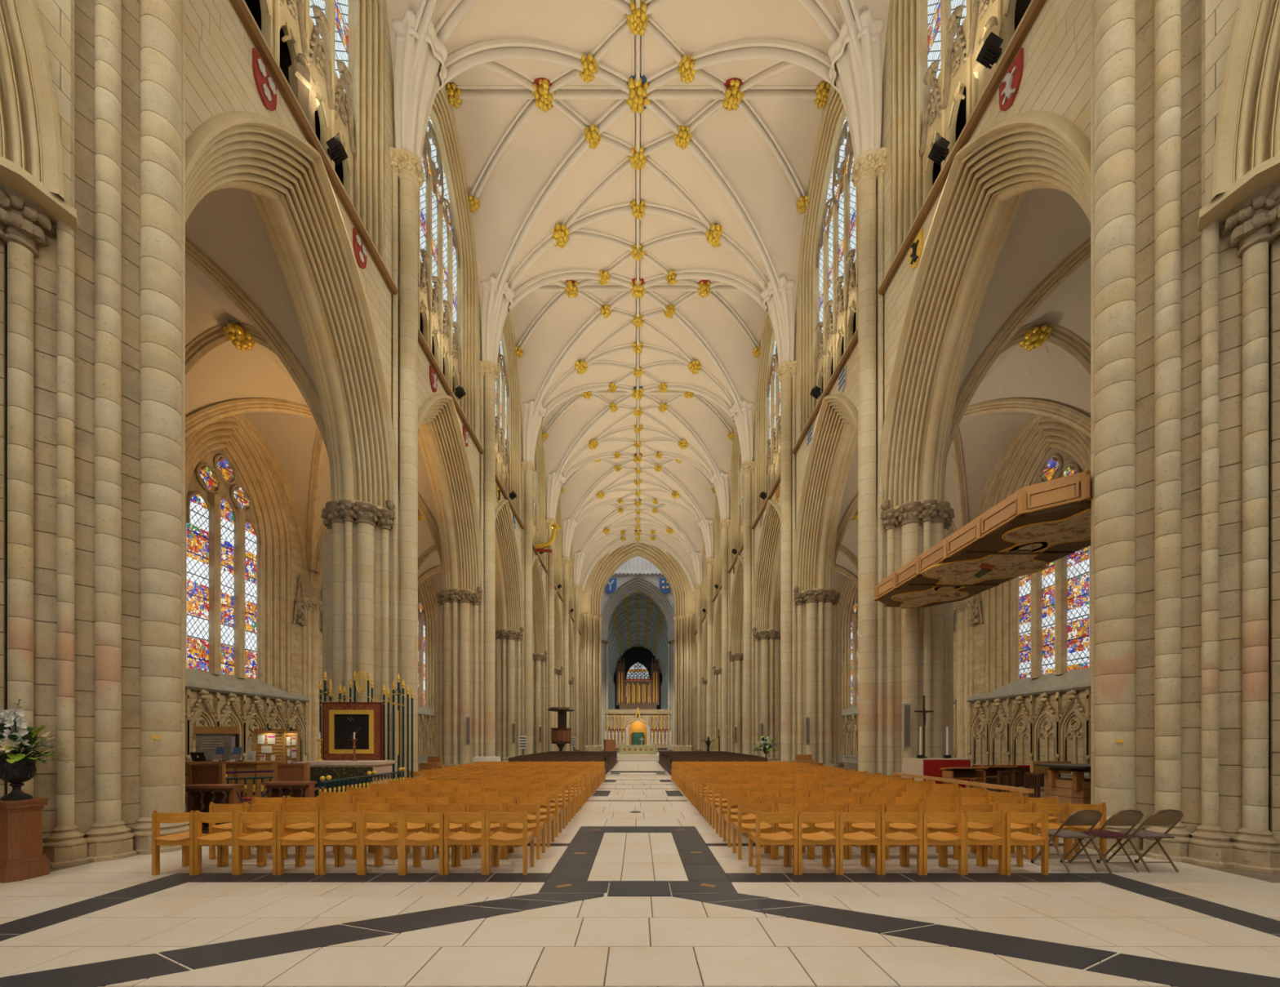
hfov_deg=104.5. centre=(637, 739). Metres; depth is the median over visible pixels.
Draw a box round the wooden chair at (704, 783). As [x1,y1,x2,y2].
[698,779,724,816]
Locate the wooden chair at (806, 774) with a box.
[804,772,824,775]
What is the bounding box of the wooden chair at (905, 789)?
[903,786,932,791]
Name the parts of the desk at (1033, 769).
post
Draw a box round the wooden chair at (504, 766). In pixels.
[503,766,519,768]
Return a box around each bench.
[186,764,246,812]
[273,762,324,797]
[508,757,606,775]
[511,756,607,773]
[515,755,608,773]
[523,755,610,770]
[527,754,612,768]
[534,753,613,767]
[537,752,614,766]
[544,751,615,764]
[598,755,609,771]
[660,751,731,764]
[661,752,737,766]
[662,753,741,767]
[663,754,748,768]
[665,755,752,770]
[666,755,678,771]
[666,755,760,773]
[668,756,764,773]
[669,757,767,775]
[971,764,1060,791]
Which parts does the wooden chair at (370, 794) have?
leg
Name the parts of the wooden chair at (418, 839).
leg, leg, backrest, seat, seat frame, leg, leg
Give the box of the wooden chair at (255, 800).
[252,795,285,847]
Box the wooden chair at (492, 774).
[490,772,510,776]
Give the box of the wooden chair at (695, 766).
[695,766,711,769]
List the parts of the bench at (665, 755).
backrest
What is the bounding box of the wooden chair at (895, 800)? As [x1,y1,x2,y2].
[892,795,925,847]
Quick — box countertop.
[185,760,275,764]
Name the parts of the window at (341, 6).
pane, pane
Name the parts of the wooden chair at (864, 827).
leg, seat, seat frame, backrest, leg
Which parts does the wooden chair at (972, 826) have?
leg, seat frame, seat, leg, backrest, leg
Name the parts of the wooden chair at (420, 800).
leg, backrest, leg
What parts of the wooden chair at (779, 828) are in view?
leg, leg, seat frame, backrest, seat, leg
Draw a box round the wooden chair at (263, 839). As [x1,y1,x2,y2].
[235,810,299,875]
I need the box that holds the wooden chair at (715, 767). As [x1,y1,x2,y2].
[714,767,730,769]
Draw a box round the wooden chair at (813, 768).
[812,767,828,769]
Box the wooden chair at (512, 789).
[510,786,537,792]
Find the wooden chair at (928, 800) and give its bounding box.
[925,795,958,847]
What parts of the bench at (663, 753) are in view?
backrest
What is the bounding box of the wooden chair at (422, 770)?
[421,768,438,771]
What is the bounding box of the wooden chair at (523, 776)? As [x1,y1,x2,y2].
[522,774,542,777]
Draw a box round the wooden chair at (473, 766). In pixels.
[472,766,488,768]
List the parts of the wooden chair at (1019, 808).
leg, seat frame, seat, backrest, leg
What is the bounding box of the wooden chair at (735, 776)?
[733,774,755,778]
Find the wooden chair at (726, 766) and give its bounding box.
[726,766,742,768]
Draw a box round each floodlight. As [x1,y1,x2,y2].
[325,134,348,164]
[454,384,466,399]
[509,490,516,499]
[731,547,737,554]
[759,490,766,499]
[809,384,821,399]
[927,134,950,164]
[975,31,1003,69]
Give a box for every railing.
[226,774,273,796]
[318,767,405,792]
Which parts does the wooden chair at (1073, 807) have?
leg, seat, leg, backrest, seat frame, leg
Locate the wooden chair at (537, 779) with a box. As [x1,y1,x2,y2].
[536,777,558,781]
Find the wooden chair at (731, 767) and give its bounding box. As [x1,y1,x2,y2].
[730,767,746,769]
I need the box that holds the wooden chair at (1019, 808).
[979,802,1031,859]
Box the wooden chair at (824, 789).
[821,786,848,792]
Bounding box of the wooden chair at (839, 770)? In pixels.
[838,768,855,771]
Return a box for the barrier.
[185,770,273,775]
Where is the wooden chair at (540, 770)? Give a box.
[523,768,541,772]
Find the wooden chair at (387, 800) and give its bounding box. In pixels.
[384,795,417,847]
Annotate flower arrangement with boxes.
[0,698,68,764]
[751,736,779,752]
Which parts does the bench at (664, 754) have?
backrest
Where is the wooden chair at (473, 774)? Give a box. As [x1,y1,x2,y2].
[471,772,490,776]
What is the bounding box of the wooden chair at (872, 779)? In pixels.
[871,777,893,781]
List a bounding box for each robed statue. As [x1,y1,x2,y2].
[288,53,319,133]
[973,15,1006,101]
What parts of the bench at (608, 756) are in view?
leg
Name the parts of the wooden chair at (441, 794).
leg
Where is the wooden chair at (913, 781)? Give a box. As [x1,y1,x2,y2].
[911,779,935,783]
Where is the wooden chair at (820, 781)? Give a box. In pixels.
[818,779,841,783]
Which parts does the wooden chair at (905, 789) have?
backrest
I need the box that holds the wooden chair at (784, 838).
[748,810,797,875]
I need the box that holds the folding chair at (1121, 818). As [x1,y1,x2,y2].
[1067,809,1143,873]
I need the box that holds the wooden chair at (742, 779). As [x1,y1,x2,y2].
[740,777,762,781]
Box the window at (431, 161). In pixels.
[419,116,459,333]
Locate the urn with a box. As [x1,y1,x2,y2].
[0,755,37,800]
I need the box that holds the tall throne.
[707,736,719,751]
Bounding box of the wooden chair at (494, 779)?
[492,777,515,780]
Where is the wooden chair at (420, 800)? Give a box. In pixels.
[417,795,450,847]
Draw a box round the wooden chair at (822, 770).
[821,768,838,771]
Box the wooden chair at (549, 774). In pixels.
[548,772,567,775]
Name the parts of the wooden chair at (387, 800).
leg, backrest, leg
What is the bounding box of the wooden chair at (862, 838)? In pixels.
[826,810,880,875]
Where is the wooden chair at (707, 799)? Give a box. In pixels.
[703,782,731,822]
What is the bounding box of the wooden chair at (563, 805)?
[537,786,568,828]
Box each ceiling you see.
[185,187,443,598]
[386,0,889,599]
[608,589,667,681]
[832,187,1090,591]
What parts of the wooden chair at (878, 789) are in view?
backrest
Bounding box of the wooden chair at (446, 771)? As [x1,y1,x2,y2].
[444,770,462,773]
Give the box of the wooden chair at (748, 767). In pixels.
[746,767,763,769]
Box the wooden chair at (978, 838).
[943,810,1005,875]
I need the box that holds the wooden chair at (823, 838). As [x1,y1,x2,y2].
[787,810,839,875]
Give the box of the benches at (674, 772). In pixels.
[458,760,817,786]
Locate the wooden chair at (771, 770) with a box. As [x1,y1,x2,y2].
[769,768,786,771]
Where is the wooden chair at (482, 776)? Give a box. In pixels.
[480,774,502,778]
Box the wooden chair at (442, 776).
[440,774,461,777]
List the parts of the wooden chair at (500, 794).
backrest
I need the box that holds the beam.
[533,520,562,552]
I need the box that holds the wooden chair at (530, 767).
[529,767,545,769]
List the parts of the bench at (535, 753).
backrest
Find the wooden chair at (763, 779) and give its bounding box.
[762,777,784,781]
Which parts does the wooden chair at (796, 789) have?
backrest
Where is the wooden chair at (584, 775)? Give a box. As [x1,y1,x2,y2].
[567,772,588,802]
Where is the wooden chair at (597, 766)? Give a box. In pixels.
[583,764,599,787]
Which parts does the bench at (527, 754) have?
backrest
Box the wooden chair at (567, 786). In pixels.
[545,782,573,822]
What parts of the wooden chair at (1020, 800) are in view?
backrest, leg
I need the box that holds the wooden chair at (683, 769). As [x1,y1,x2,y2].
[680,767,697,792]
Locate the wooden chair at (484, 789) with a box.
[482,786,510,792]
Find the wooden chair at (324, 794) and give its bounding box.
[318,791,348,797]
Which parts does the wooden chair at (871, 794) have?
leg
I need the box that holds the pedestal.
[0,797,49,883]
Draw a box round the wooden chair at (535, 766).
[534,766,550,768]
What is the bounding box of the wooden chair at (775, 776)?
[774,774,795,777]
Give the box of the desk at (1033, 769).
[1030,760,1071,797]
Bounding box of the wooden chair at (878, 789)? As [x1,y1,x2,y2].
[876,786,903,792]
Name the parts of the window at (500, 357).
pane, pane, tracery pane, pane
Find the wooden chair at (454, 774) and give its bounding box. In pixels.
[452,772,471,775]
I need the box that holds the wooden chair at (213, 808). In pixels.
[208,802,262,859]
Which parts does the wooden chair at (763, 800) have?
leg, backrest, leg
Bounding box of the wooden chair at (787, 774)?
[786,772,804,775]
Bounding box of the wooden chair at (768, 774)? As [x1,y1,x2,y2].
[766,772,786,775]
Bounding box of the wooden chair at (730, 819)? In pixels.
[723,795,760,847]
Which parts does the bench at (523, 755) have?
backrest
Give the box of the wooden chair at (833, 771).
[831,770,849,773]
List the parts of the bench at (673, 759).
leg, backrest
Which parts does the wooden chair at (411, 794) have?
backrest, leg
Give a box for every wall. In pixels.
[0,0,582,686]
[185,415,583,763]
[580,542,695,751]
[613,646,662,710]
[692,415,1090,778]
[693,0,1279,686]
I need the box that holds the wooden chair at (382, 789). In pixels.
[373,786,399,792]
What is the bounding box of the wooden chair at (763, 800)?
[755,795,793,847]
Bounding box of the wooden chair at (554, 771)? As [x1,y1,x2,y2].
[553,770,571,773]
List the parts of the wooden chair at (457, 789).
backrest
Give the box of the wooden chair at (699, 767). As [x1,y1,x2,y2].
[698,767,714,769]
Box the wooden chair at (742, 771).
[741,770,759,773]
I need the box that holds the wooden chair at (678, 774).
[677,764,693,787]
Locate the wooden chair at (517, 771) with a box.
[517,770,535,773]
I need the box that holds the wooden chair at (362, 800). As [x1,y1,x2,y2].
[351,795,385,847]
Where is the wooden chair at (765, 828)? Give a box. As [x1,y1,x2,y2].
[732,802,774,859]
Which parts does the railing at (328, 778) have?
knob, knob, rail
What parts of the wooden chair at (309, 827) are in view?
leg, backrest, seat, seat frame, leg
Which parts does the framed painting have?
moulding, gilt frame, gilt frame, gilt frame, moulding, moulding, gilt frame, moulding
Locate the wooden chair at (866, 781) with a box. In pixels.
[864,779,888,783]
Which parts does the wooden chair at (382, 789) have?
backrest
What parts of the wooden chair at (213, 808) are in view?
leg, seat frame, backrest, seat, leg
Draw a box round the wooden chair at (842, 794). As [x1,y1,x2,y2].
[839,791,868,798]
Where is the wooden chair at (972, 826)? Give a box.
[944,802,995,859]
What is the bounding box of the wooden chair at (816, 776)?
[815,774,835,777]
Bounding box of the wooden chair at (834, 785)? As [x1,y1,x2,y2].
[832,782,857,788]
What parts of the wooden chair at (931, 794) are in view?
backrest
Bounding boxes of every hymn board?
[520,735,526,755]
[571,736,576,751]
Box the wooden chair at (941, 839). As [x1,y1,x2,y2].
[905,810,964,875]
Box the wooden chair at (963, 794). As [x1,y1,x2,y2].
[958,791,988,797]
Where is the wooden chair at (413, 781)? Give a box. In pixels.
[412,779,435,783]
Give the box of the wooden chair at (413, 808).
[391,802,439,859]
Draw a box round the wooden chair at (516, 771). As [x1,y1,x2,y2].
[498,770,517,773]
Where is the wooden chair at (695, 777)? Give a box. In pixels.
[692,774,714,806]
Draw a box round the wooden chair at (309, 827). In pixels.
[281,802,334,859]
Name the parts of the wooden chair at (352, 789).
backrest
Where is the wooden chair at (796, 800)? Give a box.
[793,795,826,823]
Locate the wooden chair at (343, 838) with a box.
[319,810,377,875]
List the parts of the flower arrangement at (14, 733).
stem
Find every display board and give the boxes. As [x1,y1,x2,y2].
[192,726,239,760]
[253,728,283,781]
[283,728,299,763]
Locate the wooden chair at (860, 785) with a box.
[857,782,883,787]
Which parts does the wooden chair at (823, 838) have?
leg, leg, seat frame, seat, backrest, leg, leg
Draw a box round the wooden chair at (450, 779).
[448,777,470,780]
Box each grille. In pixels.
[466,718,469,743]
[512,724,515,742]
[539,727,541,742]
[734,727,736,742]
[760,724,763,741]
[806,718,809,743]
[904,705,910,746]
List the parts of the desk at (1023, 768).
seat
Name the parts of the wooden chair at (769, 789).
backrest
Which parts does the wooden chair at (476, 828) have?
leg, leg, seat, backrest, seat frame, leg, leg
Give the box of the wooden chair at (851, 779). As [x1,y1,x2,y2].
[848,777,871,781]
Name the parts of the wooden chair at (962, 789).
backrest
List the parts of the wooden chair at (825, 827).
leg, leg, seat frame, seat, backrest, leg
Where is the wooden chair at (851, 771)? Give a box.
[849,770,868,773]
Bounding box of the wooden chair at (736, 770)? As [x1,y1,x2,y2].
[735,768,753,771]
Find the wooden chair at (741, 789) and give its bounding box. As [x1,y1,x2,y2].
[736,786,767,824]
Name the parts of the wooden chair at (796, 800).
leg, backrest, leg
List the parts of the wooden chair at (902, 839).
leg, leg, seat frame, seat, backrest, leg, leg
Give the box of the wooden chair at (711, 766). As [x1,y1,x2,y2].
[711,766,726,768]
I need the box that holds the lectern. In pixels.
[701,737,715,751]
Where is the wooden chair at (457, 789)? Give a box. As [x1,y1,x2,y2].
[455,786,483,791]
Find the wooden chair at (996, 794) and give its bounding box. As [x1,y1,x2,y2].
[988,791,1018,797]
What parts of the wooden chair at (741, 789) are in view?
backrest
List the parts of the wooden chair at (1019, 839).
leg, leg, seat frame, seat, leg, backrest, leg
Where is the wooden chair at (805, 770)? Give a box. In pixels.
[804,768,821,772]
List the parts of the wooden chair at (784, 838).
leg, leg, seat frame, seat, backrest, leg, leg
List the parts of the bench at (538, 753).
backrest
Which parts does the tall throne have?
panel, post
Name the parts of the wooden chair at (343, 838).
leg, backrest, leg, seat, seat frame, leg, leg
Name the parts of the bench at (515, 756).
backrest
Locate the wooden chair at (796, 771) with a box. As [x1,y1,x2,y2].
[795,770,813,773]
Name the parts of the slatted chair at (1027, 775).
leg, rail, leg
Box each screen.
[317,659,413,780]
[603,707,672,750]
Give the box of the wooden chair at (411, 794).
[408,791,438,834]
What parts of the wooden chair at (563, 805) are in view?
backrest, seat frame, seat, leg, leg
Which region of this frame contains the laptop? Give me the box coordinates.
[190,751,212,761]
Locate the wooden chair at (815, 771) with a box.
[813,770,831,773]
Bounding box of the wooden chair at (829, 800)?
[826,795,859,847]
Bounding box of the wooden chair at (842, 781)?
[841,779,864,784]
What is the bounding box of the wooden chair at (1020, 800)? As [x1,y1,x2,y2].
[991,795,1024,847]
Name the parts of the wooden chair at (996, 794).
leg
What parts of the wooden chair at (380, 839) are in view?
leg, leg, backrest, seat, seat frame, leg, leg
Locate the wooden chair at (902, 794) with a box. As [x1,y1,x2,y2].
[898,791,928,798]
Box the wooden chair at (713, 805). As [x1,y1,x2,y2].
[709,786,739,828]
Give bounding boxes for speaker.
[466,715,471,745]
[511,722,515,743]
[538,726,542,742]
[733,726,737,742]
[760,722,764,741]
[804,715,809,745]
[901,702,911,748]
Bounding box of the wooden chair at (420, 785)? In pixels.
[418,782,444,788]
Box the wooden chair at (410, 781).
[388,779,412,783]
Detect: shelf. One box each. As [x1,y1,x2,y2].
[953,777,983,778]
[986,775,1010,777]
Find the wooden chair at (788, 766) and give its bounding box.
[788,766,804,768]
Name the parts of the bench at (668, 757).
leg, backrest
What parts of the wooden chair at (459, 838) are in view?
leg, leg, backrest, seat, seat frame, leg, leg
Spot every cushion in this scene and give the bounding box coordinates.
[240,796,261,801]
[971,764,1030,767]
[1048,829,1090,836]
[1080,830,1129,837]
[1119,829,1170,836]
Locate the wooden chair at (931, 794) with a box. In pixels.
[928,791,958,798]
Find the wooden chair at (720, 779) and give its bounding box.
[719,777,740,781]
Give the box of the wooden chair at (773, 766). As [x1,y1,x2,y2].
[773,766,788,768]
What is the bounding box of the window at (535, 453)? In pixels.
[534,453,536,471]
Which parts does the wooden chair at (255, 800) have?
leg, backrest, leg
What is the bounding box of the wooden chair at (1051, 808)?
[1010,802,1070,859]
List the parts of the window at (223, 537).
pane, tracery pane, tracery pane, tracery pane, tracery pane, pane, tracery pane, tracery pane, pane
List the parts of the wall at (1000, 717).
jamb moulding, sloping sill, sloping sill, sloping sill, jamb moulding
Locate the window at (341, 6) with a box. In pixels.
[309,0,348,92]
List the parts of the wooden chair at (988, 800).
backrest, leg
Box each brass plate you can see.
[152,735,160,738]
[1115,739,1123,742]
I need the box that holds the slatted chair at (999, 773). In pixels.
[996,770,1020,792]
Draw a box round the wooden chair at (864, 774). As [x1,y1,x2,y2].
[862,772,881,775]
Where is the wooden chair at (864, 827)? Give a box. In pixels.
[848,802,884,859]
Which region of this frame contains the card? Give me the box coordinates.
[246,751,256,761]
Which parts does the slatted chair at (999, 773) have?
leg, rail, leg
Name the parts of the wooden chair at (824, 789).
backrest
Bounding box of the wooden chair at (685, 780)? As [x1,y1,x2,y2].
[683,768,702,795]
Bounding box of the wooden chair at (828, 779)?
[827,777,849,780]
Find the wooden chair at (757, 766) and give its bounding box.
[757,766,773,768]
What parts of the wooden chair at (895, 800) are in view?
leg, backrest, leg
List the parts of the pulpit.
panel, panel, stem, post, panel, panel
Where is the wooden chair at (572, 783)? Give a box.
[551,779,577,815]
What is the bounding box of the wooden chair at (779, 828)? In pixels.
[767,802,812,859]
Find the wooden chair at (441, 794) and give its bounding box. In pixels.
[438,791,468,798]
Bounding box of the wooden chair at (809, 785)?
[807,782,832,787]
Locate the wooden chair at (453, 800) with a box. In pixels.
[450,795,483,847]
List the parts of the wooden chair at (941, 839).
leg, leg, seat frame, seat, leg, backrest, leg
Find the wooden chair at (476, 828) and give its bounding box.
[466,802,510,859]
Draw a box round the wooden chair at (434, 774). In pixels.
[433,772,452,775]
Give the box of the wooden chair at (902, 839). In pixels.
[866,810,923,875]
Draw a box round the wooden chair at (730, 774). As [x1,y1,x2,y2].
[728,772,747,775]
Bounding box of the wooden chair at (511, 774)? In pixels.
[510,772,528,775]
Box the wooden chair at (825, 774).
[824,772,843,776]
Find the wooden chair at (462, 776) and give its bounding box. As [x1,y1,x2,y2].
[461,774,480,778]
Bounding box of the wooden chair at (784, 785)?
[782,782,807,787]
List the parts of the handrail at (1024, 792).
post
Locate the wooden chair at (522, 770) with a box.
[506,768,524,771]
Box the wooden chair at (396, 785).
[394,782,419,788]
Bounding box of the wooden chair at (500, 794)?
[497,791,528,813]
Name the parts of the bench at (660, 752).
backrest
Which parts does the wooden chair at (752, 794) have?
backrest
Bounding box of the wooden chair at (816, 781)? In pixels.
[795,779,818,784]
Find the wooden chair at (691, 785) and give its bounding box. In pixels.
[688,772,709,802]
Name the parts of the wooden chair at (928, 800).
leg, backrest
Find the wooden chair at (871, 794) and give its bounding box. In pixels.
[868,791,899,797]
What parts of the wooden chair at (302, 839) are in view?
leg, backrest, leg, seat, seat frame, leg, leg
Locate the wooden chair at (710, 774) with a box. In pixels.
[709,772,728,775]
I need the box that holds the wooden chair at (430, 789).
[428,786,456,792]
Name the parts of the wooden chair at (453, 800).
leg, backrest, leg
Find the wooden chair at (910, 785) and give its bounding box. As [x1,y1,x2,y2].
[907,782,933,787]
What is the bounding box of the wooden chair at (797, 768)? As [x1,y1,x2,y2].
[795,767,812,769]
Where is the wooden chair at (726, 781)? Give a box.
[724,779,748,784]
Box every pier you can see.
[0,0,189,868]
[320,146,425,780]
[434,360,499,766]
[495,461,535,761]
[532,519,555,754]
[554,557,570,751]
[568,584,580,751]
[695,584,707,751]
[705,557,721,751]
[719,519,743,754]
[740,461,780,761]
[776,360,845,769]
[850,146,955,777]
[1080,0,1279,874]
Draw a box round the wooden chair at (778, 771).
[777,770,795,773]
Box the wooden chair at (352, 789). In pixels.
[346,786,373,792]
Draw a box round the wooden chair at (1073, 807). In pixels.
[1048,802,1106,859]
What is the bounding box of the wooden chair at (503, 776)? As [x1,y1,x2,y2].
[502,774,522,777]
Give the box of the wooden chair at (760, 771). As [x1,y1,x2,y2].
[759,770,777,773]
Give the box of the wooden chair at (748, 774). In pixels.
[747,772,766,775]
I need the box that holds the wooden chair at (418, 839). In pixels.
[401,810,456,875]
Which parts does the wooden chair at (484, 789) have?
backrest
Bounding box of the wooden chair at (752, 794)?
[749,791,778,814]
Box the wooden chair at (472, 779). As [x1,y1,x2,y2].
[470,777,492,781]
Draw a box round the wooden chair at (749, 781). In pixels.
[748,779,771,784]
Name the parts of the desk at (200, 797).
twisted leg, post, twisted leg, twisted leg, panel, twisted leg, post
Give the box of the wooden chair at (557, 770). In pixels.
[541,768,558,771]
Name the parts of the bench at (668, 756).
backrest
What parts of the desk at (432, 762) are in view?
rail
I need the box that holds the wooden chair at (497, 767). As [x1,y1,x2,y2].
[497,767,513,769]
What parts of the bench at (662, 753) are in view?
backrest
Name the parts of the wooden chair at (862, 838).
leg, leg, seat frame, seat, backrest, leg, leg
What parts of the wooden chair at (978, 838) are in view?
leg, leg, seat, seat frame, leg, backrest, leg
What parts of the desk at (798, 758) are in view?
rail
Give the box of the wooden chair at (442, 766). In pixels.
[441,766,457,768]
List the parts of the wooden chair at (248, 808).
leg, backrest, leg, seat, seat frame, leg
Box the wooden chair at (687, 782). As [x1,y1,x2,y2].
[685,770,705,798]
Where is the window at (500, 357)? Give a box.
[495,339,508,447]
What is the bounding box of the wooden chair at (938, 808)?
[909,802,959,859]
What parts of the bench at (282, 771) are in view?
post, rail, panel, post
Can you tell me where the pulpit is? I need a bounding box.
[547,706,574,751]
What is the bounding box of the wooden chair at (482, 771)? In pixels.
[480,770,498,773]
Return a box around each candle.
[915,726,924,758]
[942,725,951,758]
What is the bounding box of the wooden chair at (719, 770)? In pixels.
[718,768,735,771]
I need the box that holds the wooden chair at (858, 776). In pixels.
[856,774,876,777]
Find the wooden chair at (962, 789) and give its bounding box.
[958,786,986,791]
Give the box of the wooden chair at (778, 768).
[763,767,779,769]
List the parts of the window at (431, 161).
pane, pane, tracery pane, pane, pane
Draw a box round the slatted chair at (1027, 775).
[1024,772,1042,813]
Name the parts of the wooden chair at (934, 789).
backrest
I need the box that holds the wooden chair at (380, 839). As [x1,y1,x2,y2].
[360,810,416,875]
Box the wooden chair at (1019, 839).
[982,810,1048,875]
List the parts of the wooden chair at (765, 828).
leg, leg, seat frame, seat, backrest, leg, leg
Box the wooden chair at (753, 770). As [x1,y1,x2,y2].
[752,768,770,772]
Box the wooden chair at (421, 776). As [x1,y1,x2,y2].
[420,774,440,778]
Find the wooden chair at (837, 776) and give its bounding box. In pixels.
[835,774,857,777]
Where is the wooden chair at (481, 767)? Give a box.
[480,767,497,769]
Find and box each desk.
[185,760,275,804]
[185,784,243,834]
[262,781,317,798]
[419,756,448,771]
[792,755,823,765]
[939,767,988,787]
[973,765,1017,791]
[1030,760,1071,797]
[1034,763,1090,823]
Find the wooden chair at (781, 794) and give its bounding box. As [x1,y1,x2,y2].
[778,791,808,798]
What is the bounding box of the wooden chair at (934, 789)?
[930,786,958,791]
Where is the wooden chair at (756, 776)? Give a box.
[754,774,774,777]
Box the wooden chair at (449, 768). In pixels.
[448,767,464,769]
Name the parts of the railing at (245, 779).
rail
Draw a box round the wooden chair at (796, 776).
[795,774,815,777]
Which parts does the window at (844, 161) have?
pane, pane, tracery pane, pane, pane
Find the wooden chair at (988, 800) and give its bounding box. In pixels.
[958,795,991,847]
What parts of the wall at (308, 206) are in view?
hood mould, hood mould, jamb moulding, jamb moulding, hood mould, hood mould, jamb moulding, jamb moulding, hood mould, jamb moulding, hood mould, jamb moulding, hood mould, jamb moulding, hood mould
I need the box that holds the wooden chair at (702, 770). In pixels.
[701,768,718,771]
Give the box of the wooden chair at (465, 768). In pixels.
[464,767,480,769]
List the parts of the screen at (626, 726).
cornice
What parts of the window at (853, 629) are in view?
pane, tracery pane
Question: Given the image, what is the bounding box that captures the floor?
[0,750,1279,986]
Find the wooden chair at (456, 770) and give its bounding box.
[455,768,472,771]
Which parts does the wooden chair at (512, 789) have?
backrest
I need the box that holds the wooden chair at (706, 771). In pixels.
[705,770,723,773]
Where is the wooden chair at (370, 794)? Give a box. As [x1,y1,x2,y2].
[347,791,378,798]
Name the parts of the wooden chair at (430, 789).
backrest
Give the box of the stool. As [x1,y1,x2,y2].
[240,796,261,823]
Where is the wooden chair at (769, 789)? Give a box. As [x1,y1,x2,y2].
[766,786,794,792]
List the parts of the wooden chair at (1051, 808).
leg, leg, seat, seat frame, backrest, leg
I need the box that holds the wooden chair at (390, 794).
[378,791,408,797]
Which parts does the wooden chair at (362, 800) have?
leg, backrest, leg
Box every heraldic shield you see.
[252,47,276,111]
[352,227,366,268]
[429,365,437,391]
[462,425,468,446]
[496,485,500,502]
[512,514,515,528]
[604,577,616,594]
[659,577,671,594]
[760,514,763,528]
[775,485,779,502]
[807,425,813,446]
[838,365,846,391]
[909,227,923,268]
[999,47,1023,111]
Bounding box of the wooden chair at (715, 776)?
[713,774,733,778]
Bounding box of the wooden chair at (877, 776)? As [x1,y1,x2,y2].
[876,774,897,777]
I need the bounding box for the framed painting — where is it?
[322,702,383,759]
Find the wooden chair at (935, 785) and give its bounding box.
[933,782,958,788]
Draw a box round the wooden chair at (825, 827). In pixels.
[802,802,848,859]
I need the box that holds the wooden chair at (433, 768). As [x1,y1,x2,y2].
[431,767,448,769]
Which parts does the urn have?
handle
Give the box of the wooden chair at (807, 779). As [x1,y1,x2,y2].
[805,777,827,781]
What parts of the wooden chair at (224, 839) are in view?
leg, backrest, leg, seat frame, seat, leg, leg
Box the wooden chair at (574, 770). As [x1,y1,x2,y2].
[558,768,575,771]
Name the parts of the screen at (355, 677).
post, post, post, post, post, post, post, post, post, post, post, post, post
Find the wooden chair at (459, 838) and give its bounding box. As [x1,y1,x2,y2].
[444,810,495,875]
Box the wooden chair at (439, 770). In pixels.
[438,768,455,771]
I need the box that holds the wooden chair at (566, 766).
[565,766,581,768]
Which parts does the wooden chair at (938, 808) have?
leg, seat frame, seat, backrest, leg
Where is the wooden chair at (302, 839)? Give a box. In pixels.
[276,810,338,875]
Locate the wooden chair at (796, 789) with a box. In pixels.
[794,786,822,792]
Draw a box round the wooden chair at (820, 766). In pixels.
[819,766,834,768]
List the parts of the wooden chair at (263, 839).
leg, backrest, leg, seat, seat frame, leg, leg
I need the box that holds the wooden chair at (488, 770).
[471,768,489,771]
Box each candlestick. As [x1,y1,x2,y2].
[316,732,323,760]
[351,732,357,760]
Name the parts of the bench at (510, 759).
backrest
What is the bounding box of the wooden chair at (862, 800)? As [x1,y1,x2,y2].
[859,795,893,847]
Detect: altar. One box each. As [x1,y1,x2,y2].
[296,760,395,796]
[617,745,657,754]
[902,757,971,788]
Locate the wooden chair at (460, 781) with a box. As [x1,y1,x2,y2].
[458,779,481,784]
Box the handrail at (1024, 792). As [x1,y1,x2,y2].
[892,772,1034,798]
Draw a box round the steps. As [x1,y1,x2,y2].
[617,752,658,761]
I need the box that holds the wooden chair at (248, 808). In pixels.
[244,802,297,859]
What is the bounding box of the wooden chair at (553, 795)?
[528,791,561,837]
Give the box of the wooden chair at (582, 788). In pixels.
[563,774,585,806]
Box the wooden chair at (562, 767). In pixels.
[561,767,577,769]
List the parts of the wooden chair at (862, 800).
leg, backrest, leg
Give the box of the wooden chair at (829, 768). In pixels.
[828,767,844,769]
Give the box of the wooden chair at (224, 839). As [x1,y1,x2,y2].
[194,810,261,875]
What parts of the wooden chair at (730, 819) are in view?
leg, leg, seat frame, seat, backrest, leg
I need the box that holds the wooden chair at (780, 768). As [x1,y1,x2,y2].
[779,767,795,769]
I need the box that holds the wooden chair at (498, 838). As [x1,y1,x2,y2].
[485,810,533,875]
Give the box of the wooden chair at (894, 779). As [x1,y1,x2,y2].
[893,777,915,780]
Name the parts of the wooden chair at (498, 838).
leg, leg, backrest, seat, seat frame, leg, leg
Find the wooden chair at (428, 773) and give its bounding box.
[426,770,444,775]
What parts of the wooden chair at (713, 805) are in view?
leg, leg, seat, seat frame, backrest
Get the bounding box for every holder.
[212,746,226,761]
[229,746,243,761]
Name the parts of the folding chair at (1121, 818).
leg, backrest, leg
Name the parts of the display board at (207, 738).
post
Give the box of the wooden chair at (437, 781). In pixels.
[435,779,458,784]
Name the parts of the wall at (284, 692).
jamb moulding, sloping sill, sloping sill, jamb moulding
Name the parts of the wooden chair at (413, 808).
leg, backrest, seat, seat frame, leg, leg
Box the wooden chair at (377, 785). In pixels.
[368,782,394,787]
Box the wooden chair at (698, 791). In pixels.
[695,777,719,810]
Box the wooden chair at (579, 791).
[557,777,582,810]
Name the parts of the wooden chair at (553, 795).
backrest, seat frame, seat, leg, leg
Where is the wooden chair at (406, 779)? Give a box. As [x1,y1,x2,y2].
[404,777,427,781]
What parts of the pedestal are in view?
moulding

